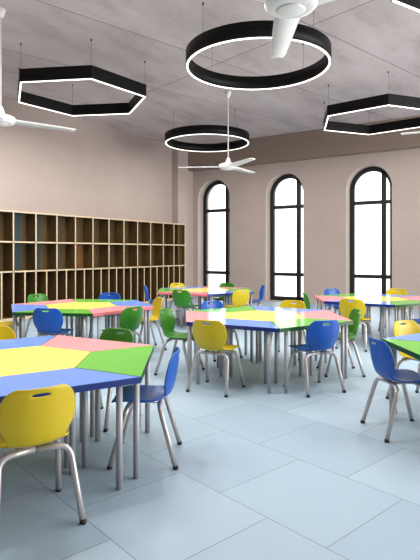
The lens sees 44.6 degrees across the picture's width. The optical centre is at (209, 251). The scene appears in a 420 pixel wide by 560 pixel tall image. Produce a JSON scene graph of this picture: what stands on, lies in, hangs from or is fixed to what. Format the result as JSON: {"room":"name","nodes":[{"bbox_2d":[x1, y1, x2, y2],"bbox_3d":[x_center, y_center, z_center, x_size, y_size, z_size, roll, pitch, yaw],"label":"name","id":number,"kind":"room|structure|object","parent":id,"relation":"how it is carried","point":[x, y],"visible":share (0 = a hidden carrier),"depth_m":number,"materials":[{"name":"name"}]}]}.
{"room":"classroom","nodes":[
{"label":"classroom","id":0,"kind":"room"},
{"bbox_2d":[0,96,171,222],"bbox_3d":[-6.036,-1.050,10.774,0.300,5.300,20.020,0,0,33],"label":"wall","id":1,"kind":"structure","parent":0,"point":[94,169],"depth_m":14.22,"materials":[{"name":"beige paint"}]},
{"bbox_2d":[172,148,192,296],"bbox_3d":[-0.961,-1.050,18.017,0.260,5.300,0.900,0,0,33],"label":"column","id":2,"kind":"structure","parent":1,"relation":"attached to","point":[182,179],"depth_m":17.94,"materials":[{"name":"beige paint"}]},
{"bbox_2d":[0,297,419,559],"bbox_3d":[1.955,1.700,5.545,19.400,0.200,20.020,0,0,33],"label":"floor","id":3,"kind":"structure","parent":0,"point":[260,475],"depth_m":3.63,"materials":[{"name":"blue tile"}]},
{"bbox_2d":[0,326,15,339],"bbox_3d":[-2.090,1.182,5.020,0.529,0.837,0.530,0,0,-32],"label":"chair","id":4,"kind":"object","parent":3,"relation":"on","point":[6,332],"visible":0.21,"depth_m":5.27,"materials":[{"name":"plastic"}]},
{"bbox_2d":[0,321,18,328],"bbox_3d":[-3.200,1.182,7.880,0.530,0.837,0.529,0,0,-22],"label":"chair","id":5,"kind":"object","parent":3,"relation":"on","point":[10,324],"visible":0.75,"depth_m":7.89,"materials":[{"name":"plastic"}]},
{"bbox_2d":[0,335,56,349],"bbox_3d":[-1.933,1.225,4.706,1.185,0.750,0.511,0,0,-32],"label":"table","id":6,"kind":"object","parent":3,"relation":"on","point":[31,341],"visible":0.21,"depth_m":4.81,"materials":[{"name":"blue laminate"}]},
{"bbox_2d":[11,304,46,338],"bbox_3d":[-2.780,1.225,7.881,0.511,0.750,1.185,0,0,-22],"label":"table","id":7,"kind":"object","parent":3,"relation":"on","point":[14,307],"visible":0.38,"depth_m":7.84,"materials":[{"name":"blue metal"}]},
{"bbox_2d":[0,384,86,524],"bbox_3d":[-1.085,1.182,3.090,0.529,0.837,0.530,0,0,-33],"label":"chair","id":8,"kind":"object","parent":3,"relation":"on","point":[33,423],"visible":1,"depth_m":2.91,"materials":[{"name":"yellow plastic"}]},
{"bbox_2d":[25,294,63,337],"bbox_3d":[-2.970,1.182,9.160,0.530,0.837,0.529,0,0,38],"label":"chair","id":9,"kind":"object","parent":3,"relation":"on","point":[41,297],"visible":0.26,"depth_m":9.25,"materials":[{"name":"plastic"}]},
{"bbox_2d":[0,346,90,468],"bbox_3d":[-1.522,1.225,4.048,1.029,0.750,1.188,0,0,-2],"label":"table","id":10,"kind":"object","parent":3,"relation":"on","point":[24,360],"visible":0.44,"depth_m":4.05,"materials":[{"name":"yellow laminate"}]},
{"bbox_2d":[19,299,74,337],"bbox_3d":[-2.672,1.225,8.650,0.511,0.750,1.185,0,0,38],"label":"table","id":11,"kind":"object","parent":3,"relation":"on","point":[65,300],"visible":0.39,"depth_m":8.62,"materials":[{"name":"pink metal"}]},
{"bbox_2d":[12,309,92,337],"bbox_3d":[-2.168,1.225,7.403,1.185,0.750,0.511,0,0,8],"label":"table","id":12,"kind":"object","parent":3,"relation":"on","point":[83,313],"visible":0.48,"depth_m":7.22,"materials":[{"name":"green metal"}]},
{"bbox_2d":[33,308,73,336],"bbox_3d":[-2.200,1.182,7.200,0.529,0.837,0.530,0,0,8],"label":"chair","id":13,"kind":"object","parent":3,"relation":"on","point":[50,323],"visible":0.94,"depth_m":6.98,"materials":[{"name":"plastic"}]},
{"bbox_2d":[0,368,140,490],"bbox_3d":[-1.111,1.225,3.390,1.185,0.750,0.511,0,0,-32],"label":"table","id":14,"kind":"object","parent":3,"relation":"on","point":[79,380],"visible":0.87,"depth_m":3.44,"materials":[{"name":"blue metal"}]},
{"bbox_2d":[46,302,115,337],"bbox_3d":[-2.060,1.225,8.172,1.029,0.750,1.188,0,0,-22],"label":"table","id":15,"kind":"object","parent":3,"relation":"on","point":[72,305],"visible":0.34,"depth_m":8.13,"materials":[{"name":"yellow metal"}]},
{"bbox_2d":[0,210,184,321],"bbox_3d":[-3.578,0.317,13.905,0.375,2.567,9.372,0,0,33],"label":"cubby shelf","id":16,"kind":"object","parent":3,"relation":"on","point":[56,256],"visible":0.84,"depth_m":14.13,"materials":[{"name":"brown wood"}]},
{"bbox_2d":[41,335,150,436],"bbox_3d":[-1.158,1.225,4.733,1.185,0.750,0.511,0,0,28],"label":"table","id":17,"kind":"object","parent":3,"relation":"on","point":[64,342],"visible":0.34,"depth_m":4.65,"materials":[{"name":"pink laminate"}]},
{"bbox_2d":[72,299,128,337],"bbox_3d":[-1.952,1.225,8.941,1.185,0.750,0.511,0,0,8],"label":"table","id":18,"kind":"object","parent":3,"relation":"on","point":[75,300],"visible":0.32,"depth_m":8.79,"materials":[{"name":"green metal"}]},
{"bbox_2d":[88,293,120,337],"bbox_3d":[-1.900,1.182,9.380,0.529,0.837,0.530,0,0,8],"label":"chair","id":19,"kind":"object","parent":3,"relation":"on","point":[115,296],"visible":0.23,"depth_m":9.60,"materials":[{"name":"plastic"}]},
{"bbox_2d":[75,345,153,478],"bbox_3d":[-0.746,1.225,4.075,0.511,0.750,1.185,0,0,-2],"label":"table","id":20,"kind":"object","parent":3,"relation":"on","point":[134,361],"visible":0.78,"depth_m":3.83,"materials":[{"name":"green laminate"}]},
{"bbox_2d":[99,328,141,431],"bbox_3d":[-1.020,1.182,4.900,0.529,0.837,0.530,0,0,30],"label":"chair","id":21,"kind":"object","parent":3,"relation":"on","point":[110,334],"visible":0.27,"depth_m":5.07,"materials":[{"name":"plastic"}]},
{"bbox_2d":[87,306,153,343],"bbox_3d":[-1.448,1.225,7.694,0.511,0.750,1.185,0,0,38],"label":"table","id":22,"kind":"object","parent":3,"relation":"on","point":[98,312],"visible":0.49,"depth_m":7.59,"materials":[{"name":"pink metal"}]},
{"bbox_2d":[101,306,142,343],"bbox_3d":[-1.250,1.182,7.330,0.530,0.837,0.529,0,0,36],"label":"chair","id":23,"kind":"object","parent":3,"relation":"on","point":[130,319],"visible":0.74,"depth_m":7.17,"materials":[{"name":"plastic"}]},
{"bbox_2d":[110,300,150,344],"bbox_3d":[-1.340,1.225,8.463,0.511,0.750,1.185,0,0,-22],"label":"table","id":24,"kind":"object","parent":3,"relation":"on","point":[130,302],"visible":0.36,"depth_m":8.29,"materials":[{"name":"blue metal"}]},
{"bbox_2d":[107,346,181,469],"bbox_3d":[-0.497,1.182,4.020,0.530,0.837,0.529,0,0,0],"label":"chair","id":25,"kind":"object","parent":3,"relation":"on","point":[148,393],"visible":0.86,"depth_m":3.89,"materials":[{"name":"blue plastic"}]},
{"bbox_2d":[133,297,166,349],"bbox_3d":[-1.050,1.182,8.480,0.530,0.837,0.529,0,0,-25],"label":"chair","id":26,"kind":"object","parent":3,"relation":"on","point":[157,304],"visible":0.72,"depth_m":8.58,"materials":[{"name":"plastic"}]},
{"bbox_2d":[143,285,165,321],"bbox_3d":[-1.240,1.182,11.600,0.530,0.837,0.529,0,0,-3],"label":"chair","id":27,"kind":"object","parent":3,"relation":"on","point":[146,292],"visible":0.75,"depth_m":11.49,"materials":[{"name":"plastic"}]},
{"bbox_2d":[158,288,181,326],"bbox_3d":[-0.891,1.225,11.454,0.511,0.750,1.185,0,0,-3],"label":"table","id":28,"kind":"object","parent":3,"relation":"on","point":[160,289],"visible":0.43,"depth_m":11.19,"materials":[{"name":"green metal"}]},
{"bbox_2d":[154,308,204,374],"bbox_3d":[-0.400,1.182,6.815,0.530,0.837,0.529,0,0,18],"label":"chair","id":29,"kind":"object","parent":3,"relation":"on","point":[167,319],"visible":0.82,"depth_m":6.86,"materials":[{"name":"green plastic"}]},
{"bbox_2d":[169,283,193,319],"bbox_3d":[-0.700,1.182,12.450,0.529,0.837,0.530,0,0,-33],"label":"chair","id":30,"kind":"object","parent":3,"relation":"on","point":[172,285],"visible":0.3,"depth_m":12.53,"materials":[{"name":"plastic"}]},
{"bbox_2d":[157,291,206,325],"bbox_3d":[-0.468,1.225,10.803,1.185,0.750,0.511,0,0,27],"label":"table","id":31,"kind":"object","parent":3,"relation":"on","point":[192,293],"visible":0.44,"depth_m":10.74,"materials":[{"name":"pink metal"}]},
{"bbox_2d":[165,286,202,309],"bbox_3d":[-0.539,1.225,12.146,1.185,0.750,0.511,0,0,-33],"label":"table","id":32,"kind":"object","parent":3,"relation":"on","point":[199,297],"visible":0.24,"depth_m":12.11,"materials":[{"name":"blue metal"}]},
{"bbox_2d":[172,290,199,326],"bbox_3d":[-0.500,1.182,10.570,0.529,0.837,0.530,0,0,27],"label":"chair","id":33,"kind":"object","parent":3,"relation":"on","point":[182,299],"visible":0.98,"depth_m":10.38,"materials":[{"name":"plastic"}]},
{"bbox_2d":[182,288,227,324],"bbox_3d":[-0.116,1.225,11.495,1.029,0.750,1.188,0,0,-3],"label":"table","id":34,"kind":"object","parent":3,"relation":"on","point":[193,289],"visible":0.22,"depth_m":11.30,"materials":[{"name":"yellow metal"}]},
{"bbox_2d":[186,311,225,378],"bbox_3d":[-0.065,1.225,6.834,0.511,0.750,1.185,0,0,-3],"label":"table","id":35,"kind":"object","parent":3,"relation":"on","point":[191,316],"visible":0.57,"depth_m":6.57,"materials":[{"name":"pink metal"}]},
{"bbox_2d":[186,319,244,397],"bbox_3d":[0.073,1.182,5.970,0.529,0.837,0.530,0,0,27],"label":"chair","id":36,"kind":"object","parent":3,"relation":"on","point":[212,338],"visible":1,"depth_m":5.79,"materials":[{"name":"plastic"}]},
{"bbox_2d":[203,286,236,300],"bbox_3d":[0.236,1.225,12.187,1.185,0.750,0.511,0,0,27],"label":"table","id":37,"kind":"object","parent":3,"relation":"on","point":[203,286],"visible":0.1,"depth_m":12.26,"materials":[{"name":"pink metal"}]},
{"bbox_2d":[189,306,254,365],"bbox_3d":[0.287,1.225,7.526,1.185,0.750,0.511,0,0,-33],"label":"table","id":38,"kind":"object","parent":3,"relation":"on","point":[245,308],"visible":0.5,"depth_m":7.49,"materials":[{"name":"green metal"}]},
{"bbox_2d":[201,300,242,361],"bbox_3d":[0.140,1.182,7.820,0.529,0.837,0.530,0,0,-33],"label":"chair","id":39,"kind":"object","parent":3,"relation":"on","point":[216,304],"visible":0.27,"depth_m":7.96,"materials":[{"name":"plastic"}]},
{"bbox_2d":[213,283,233,301],"bbox_3d":[0.320,1.182,12.420,0.529,0.837,0.530,0,0,27],"label":"chair","id":40,"kind":"object","parent":3,"relation":"on","point":[219,298],"visible":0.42,"depth_m":12.56,"materials":[{"name":"plastic"}]},
{"bbox_2d":[206,291,253,305],"bbox_3d":[0.307,1.225,10.844,1.185,0.750,0.511,0,0,-33],"label":"table","id":41,"kind":"object","parent":3,"relation":"on","point":[216,293],"visible":0.4,"depth_m":10.74,"materials":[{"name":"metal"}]},
{"bbox_2d":[186,319,278,393],"bbox_3d":[0.358,1.225,6.183,1.185,0.750,0.511,0,0,27],"label":"table","id":42,"kind":"object","parent":3,"relation":"on","point":[267,327],"visible":0.77,"depth_m":6.09,"materials":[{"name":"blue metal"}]},
{"bbox_2d":[223,290,248,331],"bbox_3d":[0.530,1.182,10.550,0.529,0.837,0.530,0,0,-33],"label":"chair","id":43,"kind":"object","parent":3,"relation":"on","point":[239,298],"visible":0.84,"depth_m":10.34,"materials":[{"name":"plastic"}]},
{"bbox_2d":[227,288,253,305],"bbox_3d":[0.659,1.225,11.536,0.511,0.750,1.185,0,0,-3],"label":"table","id":44,"kind":"object","parent":3,"relation":"on","point":[234,289],"visible":0.24,"depth_m":11.30,"materials":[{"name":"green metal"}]},
{"bbox_2d":[249,285,264,306],"bbox_3d":[1.000,1.182,11.680,0.530,0.837,0.529,0,0,-3],"label":"chair","id":45,"kind":"object","parent":3,"relation":"on","point":[262,289],"visible":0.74,"depth_m":11.72,"materials":[{"name":"plastic"}]},
{"bbox_2d":[223,310,304,376],"bbox_3d":[0.710,1.225,6.875,1.029,0.750,1.188,0,0,-3],"label":"table","id":46,"kind":"object","parent":3,"relation":"on","point":[258,315],"visible":0.52,"depth_m":6.75,"materials":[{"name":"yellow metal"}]},
{"bbox_2d":[251,306,318,364],"bbox_3d":[1.062,1.225,7.567,1.185,0.750,0.511,0,0,27],"label":"table","id":47,"kind":"object","parent":3,"relation":"on","point":[260,308],"visible":0.48,"depth_m":7.49,"materials":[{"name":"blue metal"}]},
{"bbox_2d":[271,300,305,360],"bbox_3d":[1.210,1.182,7.870,0.529,0.837,0.530,0,0,27],"label":"chair","id":48,"kind":"object","parent":3,"relation":"on","point":[286,303],"visible":0.27,"depth_m":8.07,"materials":[{"name":"plastic"}]},
{"bbox_2d":[303,292,309,334],"bbox_3d":[2.000,1.182,9.560,0.530,0.837,0.529,0,0,3],"label":"chair","id":49,"kind":"object","parent":3,"relation":"on","point":[305,296],"visible":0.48,"depth_m":9.43,"materials":[{"name":"plastic"}]},
{"bbox_2d":[271,318,352,393],"bbox_3d":[1.133,1.225,6.224,1.185,0.750,0.511,0,0,-33],"label":"table","id":50,"kind":"object","parent":3,"relation":"on","point":[285,326],"visible":0.76,"depth_m":6.22,"materials":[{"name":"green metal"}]},
{"bbox_2d":[283,319,345,397],"bbox_3d":[1.210,1.182,5.960,0.529,0.837,0.530,0,0,-23],"label":"chair","id":51,"kind":"object","parent":3,"relation":"on","point":[320,337],"visible":0.98,"depth_m":5.77,"materials":[{"name":"plastic"}]},
{"bbox_2d":[297,310,351,378],"bbox_3d":[1.485,1.225,6.916,0.511,0.750,1.185,0,0,-3],"label":"table","id":52,"kind":"object","parent":3,"relation":"on","point":[321,314],"visible":0.51,"depth_m":6.64,"materials":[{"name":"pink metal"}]},
{"bbox_2d":[314,295,346,315],"bbox_3d":[2.258,1.225,9.450,0.511,0.750,1.185,0,0,3],"label":"table","id":53,"kind":"object","parent":3,"relation":"on","point":[322,299],"visible":0.25,"depth_m":9.50,"materials":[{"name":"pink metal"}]},
{"bbox_2d":[324,288,339,313],"bbox_3d":[2.630,1.182,10.500,0.529,0.837,0.530,0,0,-27],"label":"chair","id":54,"kind":"object","parent":3,"relation":"on","point":[334,290],"visible":0.34,"depth_m":10.66,"materials":[{"name":"plastic"}]},
{"bbox_2d":[316,308,365,376],"bbox_3d":[1.730,1.182,6.800,0.530,0.837,0.529,0,0,0],"label":"chair","id":55,"kind":"object","parent":3,"relation":"on","point":[354,315],"visible":0.61,"depth_m":6.76,"materials":[{"name":"plastic"}]},
{"bbox_2d":[318,293,365,333],"bbox_3d":[2.681,1.225,10.101,1.185,0.750,0.511,0,0,-27],"label":"table","id":56,"kind":"object","parent":3,"relation":"on","point":[351,294],"visible":0.27,"depth_m":10.03,"materials":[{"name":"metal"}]},
{"bbox_2d":[335,298,374,351],"bbox_3d":[2.430,1.182,8.550,0.529,0.837,0.530,0,0,33],"label":"chair","id":57,"kind":"object","parent":3,"relation":"on","point":[345,307],"visible":0.7,"depth_m":8.36,"materials":[{"name":"plastic"}]},
{"bbox_2d":[324,300,394,342],"bbox_3d":[2.610,1.225,8.758,1.185,0.750,0.511,0,0,33],"label":"table","id":58,"kind":"object","parent":3,"relation":"on","point":[381,304],"visible":0.45,"depth_m":8.76,"materials":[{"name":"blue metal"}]},
{"bbox_2d":[345,296,406,340],"bbox_3d":[3.033,1.225,9.409,1.029,0.750,1.188,0,0,3],"label":"table","id":59,"kind":"object","parent":3,"relation":"on","point":[368,298],"visible":0.35,"depth_m":9.36,"materials":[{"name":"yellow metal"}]},
{"bbox_2d":[361,293,414,333],"bbox_3d":[3.456,1.225,10.060,1.185,0.750,0.511,0,0,33],"label":"table","id":60,"kind":"object","parent":3,"relation":"on","point":[366,294],"visible":0.29,"depth_m":10.02,"materials":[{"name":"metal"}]},
{"bbox_2d":[360,336,419,442],"bbox_3d":[1.700,1.182,4.580,0.530,0.837,0.529,0,0,-7],"label":"chair","id":61,"kind":"object","parent":3,"relation":"on","point":[381,354],"visible":1,"depth_m":4.48,"materials":[{"name":"plastic"}]},
{"bbox_2d":[378,288,408,330],"bbox_3d":[3.780,1.182,10.500,0.529,0.837,0.530,0,0,33],"label":"chair","id":62,"kind":"object","parent":3,"relation":"on","point":[392,291],"visible":0.32,"depth_m":10.68,"materials":[{"name":"plastic"}]},
{"bbox_2d":[382,338,419,416],"bbox_3d":[1.975,1.225,4.461,0.511,0.750,1.185,0,0,-3],"label":"table","id":63,"kind":"object","parent":3,"relation":"on","point":[411,348],"visible":0.56,"depth_m":4.76,"materials":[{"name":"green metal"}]},
{"bbox_2d":[383,333,419,413],"bbox_3d":[2.327,1.225,5.153,1.185,0.750,0.511,0,0,-33],"label":"table","id":64,"kind":"object","parent":3,"relation":"on","point":[412,337],"visible":0.26,"depth_m":5.06,"materials":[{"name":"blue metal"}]},
{"bbox_2d":[385,320,419,398],"bbox_3d":[2.270,1.182,5.500,0.529,0.837,0.530,0,0,-30],"label":"chair","id":65,"kind":"object","parent":3,"relation":"on","point":[410,327],"visible":0.46,"depth_m":5.68,"materials":[{"name":"plastic"}]},
{"bbox_2d":[385,300,419,336],"bbox_3d":[3.385,1.225,8.717,1.185,0.750,0.511,0,0,-27],"label":"table","id":66,"kind":"object","parent":3,"relation":"on","point":[402,303],"visible":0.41,"depth_m":8.62,"materials":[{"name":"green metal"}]},
{"bbox_2d":[400,296,419,324],"bbox_3d":[3.808,1.225,9.368,0.511,0.750,1.185,0,0,3],"label":"table","id":67,"kind":"object","parent":3,"relation":"on","point":[408,297],"visible":0.22,"depth_m":9.56,"materials":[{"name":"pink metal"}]},
{"bbox_2d":[408,319,419,323],"bbox_3d":[3.450,1.182,8.260,0.529,0.837,0.530,0,0,-27],"label":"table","id":68,"kind":"object","parent":3,"relation":"on","point":[417,321],"visible":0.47,"depth_m":8.26,"materials":[{"name":"laminate"}]},
{"bbox_2d":[0,0,419,143],"bbox_3d":[1.955,-3.825,5.545,19.400,0.250,20.020,0,0,33],"label":"ceiling","id":69,"kind":"structure","parent":0,"point":[369,39],"depth_m":9.89,"materials":[{"name":"grey concrete"}]},
{"bbox_2d":[0,7,75,131],"bbox_3d":[-2.970,-2.814,7.941,1.777,1.772,2.052,0,0,-33],"label":"ceiling fan","id":70,"kind":"object","parent":69,"relation":"hanging from","point":[6,120],"visible":1,"depth_m":7.81,"materials":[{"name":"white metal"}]},
{"bbox_2d":[17,39,145,115],"bbox_3d":[-2.550,-3.350,10.100,2.407,0.700,2.651,0,0,33],"label":"pendant lamp","id":71,"kind":"object","parent":69,"relation":"hanging from","point":[82,72],"visible":1,"depth_m":9.63,"materials":[{"name":"black metal"}]},
{"bbox_2d":[18,78,145,115],"bbox_3d":[-2.550,-3.006,10.100,2.384,0.013,2.625,0,0,33],"label":"diffuser","id":72,"kind":"object","parent":71,"relation":"attached to","point":[143,95],"depth_m":9.93,"materials":[{"name":"white plastic"}]},
{"bbox_2d":[165,110,248,151],"bbox_3d":[-0.080,-3.350,14.200,2.339,0.700,2.339,0,0,33],"label":"pendant lamp","id":73,"kind":"object","parent":69,"relation":"hanging from","point":[243,134],"visible":0.99,"depth_m":13.59,"materials":[{"name":"black metal"}]},
{"bbox_2d":[165,134,248,151],"bbox_3d":[-0.080,-3.006,14.200,2.317,0.013,2.317,0,0,33],"label":"diffuser","id":74,"kind":"object","parent":73,"relation":"attached to","point":[175,135],"depth_m":14.70,"materials":[{"name":"white plastic"}]},
{"bbox_2d":[179,91,254,173],"bbox_3d":[0.570,-2.799,12.054,2.052,1.802,1.777,0,0,35],"label":"ceiling fan","id":75,"kind":"object","parent":69,"relation":"hanging from","point":[227,165],"visible":1,"depth_m":11.79,"materials":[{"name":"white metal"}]},
{"bbox_2d":[186,2,331,89],"bbox_3d":[0.775,-3.350,8.330,2.339,0.700,2.339,0,0,33],"label":"pendant lamp","id":76,"kind":"object","parent":69,"relation":"hanging from","point":[259,29],"visible":0.95,"depth_m":7.88,"materials":[{"name":"black metal"}]},
{"bbox_2d":[186,37,330,89],"bbox_3d":[0.775,-3.006,8.330,2.317,0.013,2.317,0,0,33],"label":"diffuser","id":77,"kind":"object","parent":76,"relation":"attached to","point":[229,39],"depth_m":8.36,"materials":[{"name":"white plastic"}]},
{"bbox_2d":[255,0,333,58],"bbox_3d":[0.653,-2.804,4.331,2.052,1.792,1.777,0,0,2],"label":"ceiling fan","id":78,"kind":"object","parent":69,"relation":"hanging from","point":[286,14],"visible":1,"depth_m":4.18,"materials":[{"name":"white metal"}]},
{"bbox_2d":[323,71,419,134],"bbox_3d":[3.860,-3.350,11.800,2.706,0.700,2.481,0,0,33],"label":"pendant lamp","id":79,"kind":"object","parent":69,"relation":"hanging from","point":[395,100],"visible":1,"depth_m":11.26,"materials":[{"name":"black metal"}]},
{"bbox_2d":[324,105,419,134],"bbox_3d":[3.860,-3.006,11.800,2.681,0.013,2.458,0,0,33],"label":"diffuser","id":80,"kind":"object","parent":79,"relation":"attached to","point":[370,106],"depth_m":12.33,"materials":[{"name":"white plastic"}]},
{"bbox_2d":[391,0,419,11],"bbox_3d":[3.350,-3.350,5.520,2.649,0.700,2.415,0,0,33],"label":"pendant lamp","id":81,"kind":"object","parent":69,"relation":"hanging from","point":[412,4],"visible":1,"depth_m":6.27,"materials":[{"name":"black metal"}]},
{"bbox_2d":[401,131,419,134],"bbox_3d":[4.013,-2.804,8.220,1.777,1.792,2.052,0,0,25],"label":"ceiling fan","id":82,"kind":"object","parent":69,"relation":"hanging from","point":[417,132],"visible":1,"depth_m":8.54,"materials":[{"name":"white metal"}]},
{"bbox_2d":[188,115,419,309],"bbox_3d":[7.280,-1.050,13.407,19.100,5.300,1.030,0,0,33],"label":"wall","id":83,"kind":"structure","parent":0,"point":[326,182],"depth_m":15.73,"materials":[{"name":"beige paint"}]},
{"bbox_2d":[203,181,229,296],"bbox_3d":[0.332,-0.471,18.157,1.320,4.118,0.090,0,0,33],"label":"window","id":84,"kind":"structure","parent":83,"relation":"attached to","point":[206,210],"depth_m":18.20,"materials":[{"name":"black metal"}]},
{"bbox_2d":[270,174,302,300],"bbox_3d":[2.576,-0.471,16.689,1.320,4.118,0.090,0,0,33],"label":"window","id":85,"kind":"structure","parent":83,"relation":"attached to","point":[298,206],"depth_m":16.69,"materials":[{"name":"black metal"}]},
{"bbox_2d":[350,167,391,293],"bbox_3d":[4.820,-0.471,15.220,1.320,4.118,0.090,0,0,33],"label":"window","id":86,"kind":"structure","parent":83,"relation":"attached to","point":[384,175],"depth_m":15.03,"materials":[{"name":"black metal"}]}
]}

